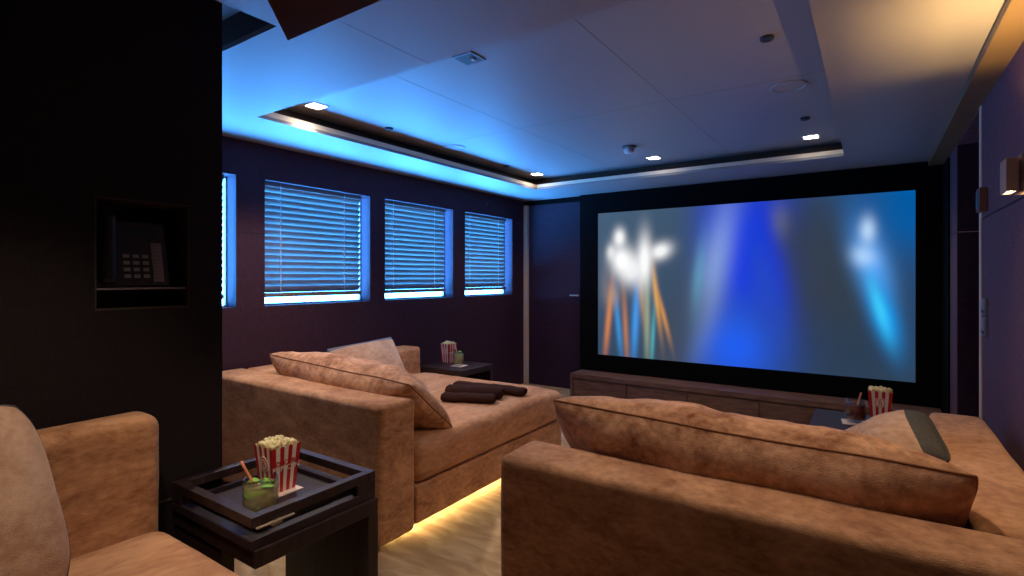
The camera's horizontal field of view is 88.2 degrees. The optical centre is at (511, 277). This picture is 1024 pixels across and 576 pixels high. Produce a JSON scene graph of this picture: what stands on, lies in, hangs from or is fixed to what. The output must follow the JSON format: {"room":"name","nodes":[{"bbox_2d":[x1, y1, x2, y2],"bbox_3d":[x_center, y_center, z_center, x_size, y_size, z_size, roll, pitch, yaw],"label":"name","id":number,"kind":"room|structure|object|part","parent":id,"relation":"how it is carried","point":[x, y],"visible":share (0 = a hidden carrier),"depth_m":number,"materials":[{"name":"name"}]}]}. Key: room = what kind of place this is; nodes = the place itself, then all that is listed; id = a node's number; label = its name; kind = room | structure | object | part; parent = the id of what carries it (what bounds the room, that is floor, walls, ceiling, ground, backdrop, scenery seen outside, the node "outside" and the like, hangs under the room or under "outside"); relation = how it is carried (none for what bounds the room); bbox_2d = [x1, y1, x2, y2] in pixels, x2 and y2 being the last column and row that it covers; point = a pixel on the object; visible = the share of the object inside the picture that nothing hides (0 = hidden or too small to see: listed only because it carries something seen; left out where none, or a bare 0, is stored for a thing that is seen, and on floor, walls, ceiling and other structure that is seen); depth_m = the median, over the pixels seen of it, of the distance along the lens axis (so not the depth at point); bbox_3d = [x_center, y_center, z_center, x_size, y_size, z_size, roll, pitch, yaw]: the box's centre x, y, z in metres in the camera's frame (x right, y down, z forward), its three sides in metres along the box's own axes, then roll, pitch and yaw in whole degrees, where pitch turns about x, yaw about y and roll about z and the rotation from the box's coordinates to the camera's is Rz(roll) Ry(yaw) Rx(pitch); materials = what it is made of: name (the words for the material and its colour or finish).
{"room":"home theater","nodes":[
{"label":"home theater","id":0,"kind":"room"},
{"bbox_2d":[0,0,222,537],"bbox_3d":[-1.697,0.115,0.976,0.176,2.219,2.201,0,0,34],"label":"wall","id":1,"kind":"structure","parent":0,"point":[114,107],"depth_m":1.58,"materials":[{"name":"black fabric"}]},
{"bbox_2d":[96,213,169,287],"bbox_3d":[-1.212,-0.081,1.673,0.132,0.224,0.204,0,0,34],"label":"desk telephone","id":2,"kind":"object","parent":1,"relation":"in","point":[129,253],"visible":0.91,"depth_m":1.65,"materials":[{"name":"black plastic"}]},
{"bbox_2d":[96,287,185,289],"bbox_3d":[-1.212,0.035,1.691,0.143,0.006,0.249,0,0,34],"label":"niche shelf","id":3,"kind":"object","parent":1,"relation":"attached to","point":[114,288],"depth_m":1.66,"materials":[{"name":"black wood"}]},
{"bbox_3d":[-1.627,0.968,0.928,0.007,0.512,2.201,0,0,34],"label":"rail","id":4,"kind":"part","parent":1,"relation":"part of","materials":[{"name":"brown wood"}]},
{"bbox_2d":[222,136,524,383],"bbox_3d":[-1.697,0.044,3.523,0.136,2.360,6.710,0,0,34],"label":"wall","id":5,"kind":"structure","parent":0,"point":[485,328],"depth_m":4.25,"materials":[{"name":"paint"}]},
{"bbox_2d":[222,176,226,306],"bbox_3d":[-2.082,-0.229,3.056,0.020,0.841,0.846,0,0,34],"label":"window","id":6,"kind":"structure","parent":5,"relation":"in","point":[225,177],"depth_m":3.40,"materials":[{"name":"white glass"}]},
{"bbox_2d":[222,174,223,298],"bbox_3d":[-2.051,-0.256,3.014,0.054,0.783,0.785,0,0,34],"label":"blind","id":7,"kind":"object","parent":6,"relation":"attached to","point":[222,174],"visible":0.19,"depth_m":3.33,"materials":[{"name":"grey"}]},
{"bbox_2d":[265,200,360,304],"bbox_3d":[-1.487,-0.229,3.929,0.020,0.841,0.889,0,0,34],"label":"window","id":8,"kind":"structure","parent":5,"relation":"in","point":[359,295],"depth_m":4.27,"materials":[{"name":"glass"}]},
{"bbox_2d":[265,181,360,296],"bbox_3d":[-1.456,-0.256,3.887,0.054,0.783,0.828,0,0,34],"label":"blind","id":9,"kind":"object","parent":8,"relation":"attached to","point":[312,238],"visible":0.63,"depth_m":3.86,"materials":[{"name":"grey plastic"}]},
{"bbox_3d":[-1.593,-0.259,3.639,0.001,0.759,0.006,0,0,34],"label":"ladder cord","id":10,"kind":"part","parent":9,"relation":"part of","materials":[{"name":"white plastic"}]},
{"bbox_3d":[-1.458,0.121,3.888,0.048,0.030,0.828,0,0,34],"label":"rail","id":11,"kind":"part","parent":9,"relation":"part of","materials":[{"name":"brown"}]},
{"bbox_3d":[-1.294,-0.259,4.077,0.001,0.759,0.006,0,0,34],"label":"ladder cord","id":12,"kind":"part","parent":9,"relation":"part of","materials":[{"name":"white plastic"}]},
{"bbox_2d":[385,216,443,299],"bbox_3d":[-0.908,-0.229,4.779,0.020,0.841,0.858,0,0,34],"label":"window","id":13,"kind":"structure","parent":5,"relation":"in","point":[443,216],"depth_m":4.87,"materials":[{"name":"white plastic"}]},
{"bbox_2d":[385,200,445,292],"bbox_3d":[-0.877,-0.256,4.737,0.054,0.783,0.797,0,0,34],"label":"blind","id":14,"kind":"object","parent":13,"relation":"attached to","point":[414,237],"visible":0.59,"depth_m":4.72,"materials":[{"name":"grey plastic"}]},
{"bbox_3d":[-1.007,-0.259,4.498,0.001,0.759,0.006,0,0,34],"label":"ladder cord","id":15,"kind":"part","parent":14,"relation":"part of","materials":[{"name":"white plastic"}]},
{"bbox_3d":[-0.879,0.121,4.738,0.048,0.030,0.797,0,0,34],"label":"rail","id":16,"kind":"part","parent":14,"relation":"part of","materials":[{"name":"brown"}]},
{"bbox_3d":[-0.720,-0.259,4.919,0.001,0.759,0.006,0,0,34],"label":"ladder cord","id":17,"kind":"part","parent":14,"relation":"part of","materials":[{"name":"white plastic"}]},
{"bbox_2d":[465,290,503,295],"bbox_3d":[-0.332,-0.229,5.624,0.020,0.841,0.829,0,0,34],"label":"window","id":18,"kind":"structure","parent":5,"relation":"in","point":[502,290],"depth_m":5.70,"materials":[{"name":"white glass"}]},
{"bbox_2d":[465,213,505,290],"bbox_3d":[-0.301,-0.256,5.581,0.054,0.783,0.768,0,0,34],"label":"blind","id":19,"kind":"object","parent":5,"relation":"attached to","point":[484,235],"visible":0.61,"depth_m":5.59,"materials":[{"name":"grey plastic"}]},
{"bbox_3d":[-0.303,0.121,5.583,0.048,0.030,0.768,0,0,34],"label":"rail","id":20,"kind":"part","parent":19,"relation":"part of","materials":[{"name":"brown"}]},
{"bbox_3d":[-0.149,-0.259,5.757,0.001,0.759,0.006,0,0,34],"label":"ladder cord","id":21,"kind":"part","parent":19,"relation":"part of","materials":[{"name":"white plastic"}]},
{"bbox_2d":[524,205,528,383],"bbox_3d":[0.165,0.199,6.089,0.048,2.050,0.048,0,0,34],"label":"trim","id":22,"kind":"structure","parent":5,"relation":"attached to","point":[526,207],"depth_m":6.07,"materials":[{"name":"beige wood"}]},
{"bbox_2d":[222,383,569,575],"bbox_3d":[0.184,1.264,2.241,4.820,0.080,6.710,0,0,34],"label":"floor","id":23,"kind":"structure","parent":0,"point":[463,538],"depth_m":2.41,"materials":[{"name":"beige wood"}]},
{"bbox_2d":[37,411,239,575],"bbox_3d":[-1.133,0.812,0.691,1.080,0.824,1.573,0,0,34],"label":"sofa","id":24,"kind":"object","parent":23,"relation":"on","point":[105,470],"visible":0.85,"depth_m":1.42,"materials":[{"name":"beige fabric"}]},
{"bbox_2d":[0,405,69,575],"bbox_3d":[-1.200,0.522,1.012,0.306,0.480,0.538,0,0,34],"label":"cushion","id":25,"kind":"object","parent":24,"relation":"on","point":[34,537],"visible":1,"depth_m":1.13,"materials":[{"name":"beige fabric"}]},
{"bbox_3d":[-1.522,0.798,0.955,0.138,0.796,1.566,0,0,34],"label":"backrest","id":26,"kind":"part","parent":24,"relation":"part of","materials":[{"name":"beige fabric"}]},
{"bbox_2d":[68,531,239,575],"bbox_3d":[-1.079,0.828,0.654,0.948,0.256,1.572,0,0,34],"label":"seat cushion","id":27,"kind":"object","parent":24,"relation":"on","point":[95,553],"depth_m":1.35,"materials":[{"name":"beige fabric"}]},
{"bbox_2d":[174,497,377,575],"bbox_3d":[-0.773,0.985,1.748,0.477,0.478,0.433,0,0,34],"label":"side table","id":28,"kind":"object","parent":23,"relation":"on","point":[344,543],"visible":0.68,"depth_m":1.76,"materials":[{"name":"brown wood"}]},
{"bbox_3d":[-0.959,1.010,1.641,0.290,0.428,0.040,0,0,34],"label":"leg","id":29,"kind":"part","parent":28,"relation":"part of","materials":[{"name":"brown wood"}]},
{"bbox_2d":[172,448,374,550],"bbox_3d":[-0.775,0.701,1.742,0.474,0.090,0.435,0,0,34],"label":"serving tray","id":30,"kind":"object","parent":28,"relation":"on","point":[220,509],"visible":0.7,"depth_m":1.66,"materials":[{"name":"paint"}]},
{"bbox_3d":[-1.060,0.702,1.691,0.060,0.034,0.030,0,0,34],"label":"corner post","id":31,"kind":"part","parent":30,"relation":"part of","materials":[{"name":"brown wood"}]},
{"bbox_3d":[-0.892,0.670,1.577,0.465,0.028,0.030,0,0,34],"label":"rail","id":32,"kind":"part","parent":30,"relation":"part of","materials":[{"name":"brown wood"}]},
{"bbox_3d":[-0.958,0.670,1.867,0.030,0.028,0.375,0,0,34],"label":"rail","id":33,"kind":"part","parent":30,"relation":"part of","materials":[{"name":"brown wood"}]},
{"bbox_2d":[242,471,278,506],"bbox_3d":[-0.764,0.663,1.604,0.104,0.112,0.103,0,0,34],"label":"cocktail","id":34,"kind":"object","parent":30,"relation":"on","point":[249,495],"visible":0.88,"depth_m":1.59,"materials":[{"name":"green liquid"}]},
{"bbox_2d":[240,461,267,507],"bbox_3d":[-0.785,0.630,1.605,0.083,0.146,0.008,0,0,-3],"label":"straw","id":35,"kind":"object","parent":34,"relation":"in","point":[241,462],"visible":0.98,"depth_m":1.60,"materials":[{"name":"brown"}]},
{"bbox_3d":[-0.672,0.691,1.493,0.025,0.014,0.115,0,0,34],"label":"handle","id":36,"kind":"part","parent":30,"relation":"part of","materials":[{"name":"silver metal"}]},
{"bbox_2d":[259,485,302,497],"bbox_3d":[-0.780,0.717,1.785,0.100,0.002,0.100,0,0,31],"label":"napkin","id":37,"kind":"object","parent":30,"relation":"on","point":[296,487],"visible":0.43,"depth_m":1.76,"materials":[{"name":"beige paper"}]},
{"bbox_2d":[254,441,300,494],"bbox_3d":[-0.796,0.639,1.793,0.106,0.155,0.106,0,0,34],"label":"popcorn box","id":38,"kind":"object","parent":37,"relation":"on","point":[284,462],"visible":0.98,"depth_m":1.76,"materials":[{"name":"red paper"}]},
{"bbox_2d":[258,435,296,449],"bbox_3d":[-0.798,0.560,1.794,0.107,0.039,0.102,0,0,34],"label":"popcorn","id":39,"kind":"object","parent":38,"relation":"in","point":[278,441],"visible":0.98,"depth_m":1.77,"materials":[{"name":"beige food"}]},
{"bbox_3d":[-0.599,0.670,1.621,0.030,0.028,0.375,0,0,34],"label":"rail","id":40,"kind":"part","parent":30,"relation":"part of","materials":[{"name":"brown wood"}]},
{"bbox_3d":[-0.664,0.670,1.911,0.465,0.028,0.030,0,0,34],"label":"rail","id":41,"kind":"part","parent":30,"relation":"part of","materials":[{"name":"brown wood"}]},
{"bbox_3d":[-0.497,0.702,1.770,0.030,0.034,0.075,0,0,34],"label":"corner post","id":42,"kind":"part","parent":30,"relation":"part of","materials":[{"name":"brown wood"}]},
{"bbox_3d":[-0.663,1.010,1.910,0.477,0.428,0.040,0,0,34],"label":"leg","id":43,"kind":"part","parent":28,"relation":"part of","materials":[{"name":"brown wood"}]},
{"bbox_2d":[222,345,560,545],"bbox_3d":[-0.730,0.895,3.412,1.536,0.658,1.652,0,0,34],"label":"sofa","id":44,"kind":"object","parent":23,"relation":"on","point":[420,473],"visible":0.63,"depth_m":2.70,"materials":[{"name":"beige fabric"}]},
{"bbox_3d":[-1.137,0.881,2.827,1.518,0.630,0.225,0,0,34],"label":"backrest","id":45,"kind":"part","parent":44,"relation":"part of","materials":[{"name":"beige fabric"}]},
{"bbox_3d":[-1.225,0.873,3.861,0.210,0.607,1.393,0,0,34],"label":"armrest","id":46,"kind":"part","parent":44,"relation":"part of","materials":[{"name":"beige fabric"}]},
{"bbox_2d":[270,351,452,428],"bbox_3d":[-0.887,0.619,2.959,1.228,0.374,0.388,0,0,34],"label":"bolster cushion","id":47,"kind":"object","parent":44,"relation":"on","point":[338,370],"visible":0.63,"depth_m":2.69,"materials":[{"name":"beige fabric"}]},
{"bbox_2d":[327,337,404,369],"bbox_3d":[-0.996,0.639,3.705,0.296,0.389,0.505,0,0,44],"label":"cushion","id":48,"kind":"object","parent":44,"relation":"on","point":[384,350],"visible":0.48,"depth_m":3.70,"materials":[{"name":"beige fabric"}]},
{"bbox_2d":[440,392,495,403],"bbox_3d":[-0.269,0.740,3.245,0.339,0.061,0.098,0,0,9],"label":"towel","id":49,"kind":"object","parent":44,"relation":"on","point":[446,396],"visible":1,"depth_m":3.21,"materials":[{"name":"brown fabric"}]},
{"bbox_2d":[445,384,503,398],"bbox_3d":[-0.241,0.730,3.375,0.374,0.082,0.118,0,0,13],"label":"towel","id":50,"kind":"object","parent":44,"relation":"on","point":[455,388],"visible":0.7,"depth_m":3.33,"materials":[{"name":"brown fabric"}]},
{"bbox_3d":[-0.584,0.873,3.445,1.330,0.225,1.430,0,0,34],"label":"mattress","id":51,"kind":"part","parent":44,"relation":"part of","materials":[{"name":"beige fabric"}]},
{"bbox_2d":[453,381,527,395],"bbox_3d":[-0.151,0.740,3.524,0.520,0.064,0.115,0,0,22],"label":"towel","id":52,"kind":"object","parent":44,"relation":"on","point":[508,389],"visible":0.62,"depth_m":3.44,"materials":[{"name":"brown fabric"}]},
{"bbox_2d":[420,360,492,380],"bbox_3d":[-0.484,0.985,4.509,0.480,0.478,0.435,0,0,34],"label":"side table","id":53,"kind":"object","parent":23,"relation":"on","point":[475,370],"visible":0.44,"depth_m":4.43,"materials":[{"name":"brown wood"}]},
{"bbox_2d":[440,343,456,362],"bbox_3d":[-0.560,0.663,4.654,0.106,0.165,0.106,0,0,34],"label":"popcorn box","id":54,"kind":"object","parent":53,"relation":"on","point":[448,351],"visible":1,"depth_m":4.62,"materials":[{"name":"red paper"}]},
{"bbox_2d":[442,341,454,344],"bbox_3d":[-0.563,0.579,4.654,0.102,0.042,0.104,0,0,34],"label":"popcorn","id":55,"kind":"object","parent":54,"relation":"in","point":[445,342],"visible":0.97,"depth_m":4.62,"materials":[{"name":"beige food"}]},
{"bbox_2d":[451,364,466,366],"bbox_3d":[-0.449,0.745,4.445,0.110,0.002,0.110,0,0,26],"label":"napkin","id":56,"kind":"object","parent":53,"relation":"on","point":[455,365],"visible":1,"depth_m":4.45,"materials":[{"name":"beige paper"}]},
{"bbox_3d":[-0.373,1.010,4.672,0.480,0.428,0.040,0,0,34],"label":"leg","id":57,"kind":"part","parent":53,"relation":"part of","materials":[{"name":"brown wood"}]},
{"bbox_2d":[570,369,941,424],"bbox_3d":[1.894,1.103,4.668,2.976,0.249,0.268,0,0,34],"label":"media console","id":58,"kind":"object","parent":23,"relation":"on","point":[799,408],"visible":0.55,"depth_m":4.60,"materials":[{"name":"brown wood"}]},
{"bbox_3d":[0.866,1.119,5.228,0.562,0.171,0.023,0,0,34],"label":"drawer","id":59,"kind":"part","parent":58,"relation":"part of","materials":[{"name":"brown wood"}]},
{"bbox_3d":[1.339,1.119,4.905,0.568,0.171,0.023,0,0,34],"label":"drawer","id":60,"kind":"part","parent":58,"relation":"part of","materials":[{"name":"brown wood"}]},
{"bbox_3d":[1.822,1.119,4.577,0.584,0.171,0.023,0,0,34],"label":"drawer","id":61,"kind":"part","parent":58,"relation":"part of","materials":[{"name":"brown wood"}]},
{"bbox_3d":[2.309,1.119,4.245,0.579,0.171,0.023,0,0,34],"label":"drawer","id":62,"kind":"part","parent":58,"relation":"part of","materials":[{"name":"brown wood"}]},
{"bbox_2d":[501,412,1023,575],"bbox_3d":[0.959,0.898,1.966,1.406,0.652,1.565,0,0,34],"label":"sofa","id":63,"kind":"object","parent":23,"relation":"on","point":[566,511],"visible":0.59,"depth_m":1.40,"materials":[{"name":"beige fabric"}]},
{"bbox_2d":[553,396,977,527],"bbox_3d":[0.693,0.613,1.669,1.150,0.400,0.392,0,0,34],"label":"bolster cushion","id":64,"kind":"object","parent":63,"relation":"on","point":[876,473],"visible":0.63,"depth_m":1.46,"materials":[{"name":"beige fabric"}]},
{"bbox_3d":[0.707,0.594,1.690,1.144,0.361,0.340,0,0,34],"label":"panel","id":65,"kind":"part","parent":64,"relation":"part of","materials":[{"name":"beige fabric"}]},
{"bbox_2d":[844,410,949,461],"bbox_3d":[1.359,0.643,1.929,0.363,0.301,0.362,0,0,34],"label":"cushion","id":66,"kind":"object","parent":63,"relation":"on","point":[913,429],"visible":0.35,"depth_m":1.83,"materials":[{"name":"beige fabric"}]},
{"bbox_3d":[1.514,0.876,1.700,0.190,0.600,1.308,0,0,34],"label":"armrest","id":67,"kind":"part","parent":63,"relation":"part of","materials":[{"name":"beige fabric"}]},
{"bbox_2d":[809,408,870,429],"bbox_3d":[1.795,0.985,2.677,0.480,0.478,0.475,0,0,34],"label":"side table","id":68,"kind":"object","parent":23,"relation":"on","point":[821,417],"visible":0.15,"depth_m":2.79,"materials":[{"name":"brown wood"}]},
{"bbox_2d":[841,419,862,424],"bbox_3d":[1.755,0.745,2.707,0.110,0.002,0.110,0,0,29],"label":"napkin","id":69,"kind":"object","parent":68,"relation":"on","point":[844,421],"visible":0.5,"depth_m":2.72,"materials":[{"name":"beige paper"}]},
{"bbox_2d":[845,401,866,422],"bbox_3d":[1.772,0.686,2.719,0.095,0.115,0.095,0,0,34],"label":"drink","id":70,"kind":"object","parent":69,"relation":"on","point":[854,411],"visible":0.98,"depth_m":2.69,"materials":[{"name":"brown glass"}]},
{"bbox_2d":[868,389,892,416],"bbox_3d":[1.936,0.668,2.777,0.106,0.155,0.106,0,0,34],"label":"popcorn box","id":71,"kind":"object","parent":68,"relation":"on","point":[879,402],"visible":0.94,"depth_m":2.74,"materials":[{"name":"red paper"}]},
{"bbox_2d":[868,386,892,392],"bbox_3d":[1.938,0.591,2.778,0.107,0.037,0.105,0,0,34],"label":"popcorn","id":72,"kind":"object","parent":71,"relation":"in","point":[871,388],"visible":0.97,"depth_m":2.75,"materials":[{"name":"beige food"}]},
{"bbox_2d":[216,0,1004,201],"bbox_3d":[0.197,-0.951,2.232,4.790,0.151,6.710,0,0,34],"label":"ceiling","id":73,"kind":"structure","parent":0,"point":[560,88],"depth_m":2.65,"materials":[{"name":"grey paint"}]},
{"bbox_2d":[302,101,329,109],"bbox_3d":[-1.136,-0.993,3.062,0.109,0.004,0.109,0,0,34],"label":"recessed light","id":74,"kind":"object","parent":73,"relation":"in","point":[314,105],"visible":1,"depth_m":3.06,"materials":[{"name":"white plastic"}]},
{"bbox_2d":[306,103,324,108],"bbox_3d":[-1.136,-0.993,3.062,0.085,0.002,0.085,0,0,34],"label":"diffuser","id":75,"kind":"object","parent":74,"relation":"attached to","point":[310,105],"depth_m":3.06,"materials":[{"name":"white"}]},
{"bbox_2d":[268,0,381,39],"bbox_3d":[-0.431,-0.801,1.392,0.680,0.151,0.111,0,0,34],"label":"flap","id":76,"kind":"object","parent":73,"relation":"attached to","point":[296,18],"visible":1,"depth_m":1.52,"materials":[{"name":"brown"}]},
{"bbox_2d":[385,127,392,130],"bbox_3d":[-0.820,-0.989,3.522,0.054,0.012,0.054,0,0,34],"label":"ceiling sensor","id":77,"kind":"object","parent":73,"relation":"attached to","point":[386,128],"visible":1,"depth_m":3.51,"materials":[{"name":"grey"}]},
{"bbox_2d":[442,145,465,150],"bbox_3d":[-0.445,-0.992,4.048,0.180,0.006,0.180,0,0,34],"label":"ceiling speaker","id":78,"kind":"object","parent":73,"relation":"attached to","point":[446,147],"visible":1,"depth_m":4.04,"materials":[{"name":"grey paint"}]},
{"bbox_2d":[444,146,462,149],"bbox_3d":[-0.445,-0.993,4.048,0.146,0.004,0.146,0,0,-6],"label":"grille","id":79,"kind":"object","parent":78,"relation":"attached to","point":[445,147],"depth_m":4.04,"materials":[{"name":"grey"}]},
{"bbox_2d":[452,51,485,65],"bbox_3d":[-0.195,-0.989,2.396,0.110,0.010,0.110,0,0,34],"label":"recessed light","id":80,"kind":"object","parent":73,"relation":"attached to","point":[468,58],"visible":0.98,"depth_m":2.39,"materials":[{"name":"grey plastic"}]},
{"bbox_3d":[-0.195,-0.993,2.396,0.090,0.003,0.090,0,0,34],"label":"plate","id":81,"kind":"part","parent":80,"relation":"part of","materials":[{"name":"grey metal"}]},
{"bbox_3d":[0.197,-1.011,2.232,4.790,0.030,6.710,0,0,34],"label":"raised panel","id":82,"kind":"part","parent":73,"relation":"part of","materials":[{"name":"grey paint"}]},
{"bbox_2d":[530,173,544,175],"bbox_3d":[0.241,-0.993,5.087,0.109,0.004,0.109,0,0,34],"label":"recessed light","id":83,"kind":"object","parent":73,"relation":"in","point":[534,174],"visible":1,"depth_m":5.10,"materials":[{"name":"white plastic"}]},
{"bbox_2d":[265,109,843,187],"bbox_3d":[0.502,-0.946,3.348,2.853,0.100,3.142,0,0,34],"label":"tray","id":84,"kind":"object","parent":73,"relation":"on","point":[573,148],"depth_m":3.76,"materials":[{"name":"paint"}]},
{"bbox_2d":[622,145,635,153],"bbox_3d":[0.890,-0.969,4.016,0.110,0.052,0.110,0,0,34],"label":"smoke detector","id":85,"kind":"object","parent":73,"relation":"attached to","point":[628,149],"visible":1,"depth_m":3.98,"materials":[{"name":"grey plastic"}]},
{"bbox_2d":[645,156,661,159],"bbox_3d":[1.177,-0.993,4.393,0.109,0.004,0.109,0,0,34],"label":"recessed light","id":86,"kind":"object","parent":73,"relation":"in","point":[651,157],"visible":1,"depth_m":4.38,"materials":[{"name":"white plastic"}]},
{"bbox_2d":[760,34,773,42],"bbox_3d":[1.057,-0.989,2.190,0.054,0.012,0.054,0,0,34],"label":"ceiling sensor","id":87,"kind":"object","parent":73,"relation":"attached to","point":[766,38],"visible":1,"depth_m":2.18,"materials":[{"name":"grey plastic"}]},
{"bbox_2d":[770,80,808,92],"bbox_3d":[1.444,-0.992,2.751,0.180,0.006,0.180,0,0,34],"label":"ceiling speaker","id":88,"kind":"object","parent":73,"relation":"attached to","point":[792,85],"visible":1,"depth_m":2.74,"materials":[{"name":"grey paint"}]},
{"bbox_2d":[773,82,804,91],"bbox_3d":[1.444,-0.993,2.751,0.146,0.004,0.146,0,0,-15],"label":"grille","id":89,"kind":"object","parent":88,"relation":"attached to","point":[782,86],"depth_m":2.75,"materials":[{"name":"grey metal"}]},
{"bbox_2d":[800,117,809,120],"bbox_3d":[1.829,-0.989,3.297,0.054,0.012,0.054,0,0,34],"label":"ceiling sensor","id":90,"kind":"object","parent":73,"relation":"attached to","point":[802,118],"visible":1,"depth_m":3.29,"materials":[{"name":"grey plastic"}]},
{"bbox_2d":[801,134,820,139],"bbox_3d":[2.118,-0.993,3.740,0.109,0.004,0.109,0,0,34],"label":"recessed light","id":91,"kind":"object","parent":73,"relation":"in","point":[815,136],"visible":1,"depth_m":3.74,"materials":[{"name":"white plastic"}]},
{"bbox_2d":[804,135,817,138],"bbox_3d":[2.118,-0.993,3.740,0.085,0.002,0.085,0,0,34],"label":"diffuser","id":92,"kind":"object","parent":91,"relation":"attached to","point":[809,136],"depth_m":3.75,"materials":[{"name":"white plastic"}]},
{"bbox_2d":[949,41,1023,470],"bbox_3d":[1.539,0.044,1.317,0.171,2.360,6.710,0,0,34],"label":"wall","id":93,"kind":"structure","parent":0,"point":[1003,108],"depth_m":2.21,"materials":[{"name":"fabric"}]},
{"bbox_2d":[942,157,949,413],"bbox_3d":[3.109,0.199,3.783,0.010,2.050,0.354,0,0,34],"label":"trim","id":94,"kind":"structure","parent":93,"relation":"attached to","point":[946,167],"depth_m":3.71,"materials":[{"name":"black wood"}]},
{"bbox_2d":[958,143,978,416],"bbox_3d":[2.662,0.174,2.924,0.206,2.100,1.090,0,0,34],"label":"door","id":95,"kind":"structure","parent":93,"relation":"in","point":[968,154],"depth_m":3.31,"materials":[{"name":"wood"}]},
{"bbox_2d":[928,0,1023,165],"bbox_3d":[1.425,-0.869,1.376,0.105,0.055,6.480,0,0,34],"label":"ceiling beam","id":96,"kind":"structure","parent":93,"relation":"attached to","point":[1006,36],"depth_m":2.19,"materials":[{"name":"brown metal"}]},
{"bbox_2d":[979,105,981,418],"bbox_3d":[2.317,0.181,2.595,0.026,2.085,0.049,0,0,34],"label":"trim","id":97,"kind":"structure","parent":93,"relation":"attached to","point":[980,107],"depth_m":2.58,"materials":[{"name":"beige wood"}]},
{"bbox_2d":[976,187,987,212],"bbox_3d":[2.225,-0.366,2.501,0.032,0.110,0.100,0,0,34],"label":"wall lamp","id":98,"kind":"object","parent":93,"relation":"attached to","point":[981,192],"visible":1,"depth_m":2.46,"materials":[{"name":"brown metal"}]},
{"bbox_2d":[981,317,987,335],"bbox_3d":[2.229,0.232,2.493,0.015,0.085,0.090,0,0,34],"label":"light switch","id":99,"kind":"object","parent":93,"relation":"attached to","point":[984,321],"visible":1,"depth_m":2.46,"materials":[{"name":"grey plastic"}]},
{"bbox_2d":[981,298,987,314],"bbox_3d":[2.229,0.138,2.493,0.015,0.077,0.090,0,0,34],"label":"light switch","id":100,"kind":"object","parent":93,"relation":"attached to","point":[984,301],"visible":1,"depth_m":2.46,"materials":[{"name":"grey plastic"}]},
{"bbox_2d":[1000,153,1023,194],"bbox_3d":[1.550,-0.311,1.585,0.115,0.130,0.105,0,0,34],"label":"wall lamp","id":101,"kind":"object","parent":93,"relation":"attached to","point":[1011,169],"visible":1,"depth_m":1.57,"materials":[{"name":"brown metal"}]},
{"bbox_3d":[2.044,0.044,4.942,4.790,2.360,0.150,0,0,34],"label":"wall","id":102,"kind":"structure","parent":0,"visible":0},
{"bbox_2d":[525,196,579,205],"bbox_3d":[0.453,-0.851,5.918,0.720,0.050,0.030,0,0,34],"label":"trim","id":103,"kind":"structure","parent":102,"relation":"attached to","point":[568,199],"depth_m":5.90,"materials":[{"name":"black wood"}]},
{"bbox_2d":[529,201,579,388],"bbox_3d":[0.466,0.199,5.890,0.665,2.042,0.058,0,0,34],"label":"door","id":104,"kind":"structure","parent":102,"relation":"in","point":[554,229],"depth_m":5.90,"materials":[{"name":"wood"}]},
{"bbox_2d":[580,162,943,410],"bbox_3d":[1.993,0.166,4.814,3.013,2.077,0.089,0,0,34],"label":"projection screen","id":105,"kind":"object","parent":102,"relation":"attached to","point":[828,283],"visible":1,"depth_m":4.57,"materials":[{"name":"black"}]}
]}

